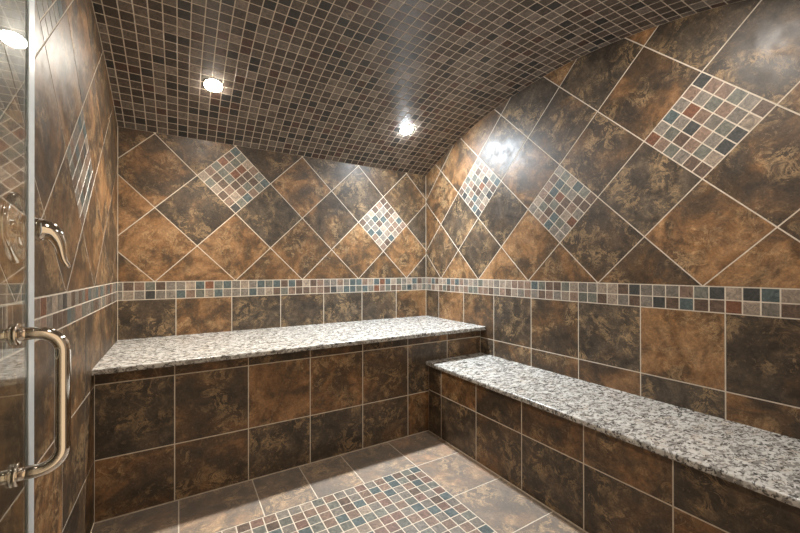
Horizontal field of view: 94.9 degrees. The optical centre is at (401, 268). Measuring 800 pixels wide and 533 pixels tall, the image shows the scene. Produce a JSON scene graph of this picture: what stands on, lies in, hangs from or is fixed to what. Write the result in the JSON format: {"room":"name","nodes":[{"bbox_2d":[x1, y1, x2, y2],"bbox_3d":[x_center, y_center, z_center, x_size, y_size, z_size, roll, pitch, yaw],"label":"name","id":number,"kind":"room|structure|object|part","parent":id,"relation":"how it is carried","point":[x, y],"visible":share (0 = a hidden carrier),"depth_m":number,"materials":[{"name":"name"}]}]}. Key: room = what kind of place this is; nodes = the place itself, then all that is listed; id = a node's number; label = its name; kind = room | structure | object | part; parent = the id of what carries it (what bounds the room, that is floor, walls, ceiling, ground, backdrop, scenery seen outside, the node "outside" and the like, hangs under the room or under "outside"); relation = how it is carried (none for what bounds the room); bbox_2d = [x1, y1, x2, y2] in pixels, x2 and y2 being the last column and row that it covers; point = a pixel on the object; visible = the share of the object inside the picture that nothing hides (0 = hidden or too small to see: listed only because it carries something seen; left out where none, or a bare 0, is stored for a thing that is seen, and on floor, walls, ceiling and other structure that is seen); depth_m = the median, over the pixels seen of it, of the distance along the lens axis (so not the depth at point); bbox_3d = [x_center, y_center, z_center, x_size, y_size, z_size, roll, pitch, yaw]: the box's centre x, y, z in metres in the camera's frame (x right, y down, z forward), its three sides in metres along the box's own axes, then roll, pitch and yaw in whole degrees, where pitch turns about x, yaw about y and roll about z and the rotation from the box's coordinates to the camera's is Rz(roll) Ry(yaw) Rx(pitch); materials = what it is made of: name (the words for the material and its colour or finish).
{"room":"spa","nodes":[
{"label":"spa","id":0,"kind":"room"},
{"bbox_2d":[34,0,117,532],"bbox_3d":[-0.950,-0.046,0.946,0.050,2.166,2.602,0,0,-31],"label":"wall","id":1,"kind":"structure","parent":0,"point":[76,155],"depth_m":1.21,"materials":[{"name":"tile"}]},
{"bbox_2d":[34,218,70,267],"bbox_3d":[-0.762,-0.080,0.776,0.097,0.156,0.148,0,0,-31],"label":"shower valve","id":2,"kind":"object","parent":1,"relation":"attached to","point":[44,229],"visible":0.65,"depth_m":0.78,"materials":[{"name":"silver metal"}]},
{"bbox_2d":[118,127,425,339],"bbox_3d":[-0.707,0.119,2.641,2.119,1.844,0.050,0,0,-31],"label":"wall","id":3,"kind":"structure","parent":0,"point":[213,236],"depth_m":2.45,"materials":[{"name":"tile"}]},
{"bbox_2d":[91,430,586,532],"bbox_3d":[0.006,1.062,1.461,2.119,0.050,2.702,0,0,-31],"label":"floor","id":4,"kind":"structure","parent":0,"point":[420,482],"depth_m":1.63,"materials":[{"name":"tile"}]},
{"bbox_2d":[92,316,485,522],"bbox_3d":[-0.507,0.720,2.309,2.117,0.638,0.720,0,0,-31],"label":"shower bench","id":5,"kind":"object","parent":4,"relation":"on","point":[177,417],"visible":0.91,"depth_m":1.84,"materials":[{"name":"tile"}]},
{"bbox_3d":[-0.507,0.414,2.310,2.117,0.026,0.720,0,0,-31],"label":"granite seat","id":6,"kind":"part","parent":5,"relation":"part of","materials":[{"name":"grey stone"}]},
{"bbox_2d":[426,353,799,532],"bbox_3d":[0.856,0.811,1.643,0.473,0.448,1.929,0,0,-31],"label":"shower bench","id":7,"kind":"object","parent":4,"relation":"on","point":[603,459],"visible":1,"depth_m":1.42,"materials":[{"name":"stone"}]},
{"bbox_2d":[91,0,742,175],"bbox_3d":[-0.023,-0.992,1.510,2.119,0.370,2.646,0,0,-31],"label":"ceiling","id":8,"kind":"structure","parent":0,"point":[332,80],"depth_m":1.88,"materials":[{"name":"tile"}]},
{"bbox_2d":[204,79,222,91],"bbox_3d":[-1.000,-0.974,1.952,0.090,0.034,0.090,0,0,15],"label":"recessed light","id":9,"kind":"object","parent":8,"relation":"in","point":[213,85],"visible":1,"depth_m":1.94,"materials":[{"name":"white ceramic"}]},
{"bbox_2d":[400,126,412,133],"bbox_3d":[0.035,-0.974,2.578,0.090,0.034,0.090,0,0,15],"label":"recessed light","id":10,"kind":"object","parent":8,"relation":"in","point":[405,129],"visible":1,"depth_m":2.56,"materials":[{"name":"white ceramic"}]},
{"bbox_2d":[426,0,799,439],"bbox_3d":[0.906,-0.046,2.068,0.050,2.166,2.602,0,0,-31],"label":"wall","id":11,"kind":"structure","parent":0,"point":[627,219],"depth_m":1.67,"materials":[{"name":"tile"}]},
{"bbox_3d":[0.677,0.111,0.351,2.119,1.844,0.100,0,0,-31],"label":"wall","id":12,"kind":"structure","parent":0,"visible":0},
{"bbox_2d":[0,0,70,532],"bbox_3d":[-0.428,0.133,0.276,0.133,1.778,0.914,0,0,-31],"label":"door","id":13,"kind":"structure","parent":12,"relation":"in","point":[18,333],"depth_m":0.60,"materials":[{"name":"clear glass"}]},
{"bbox_3d":[-0.591,0.218,0.608,0.067,0.246,0.021,0,0,-31],"label":"pull handle","id":14,"kind":"part","parent":13,"relation":"part of","materials":[{"name":"silver metal"}]}
]}

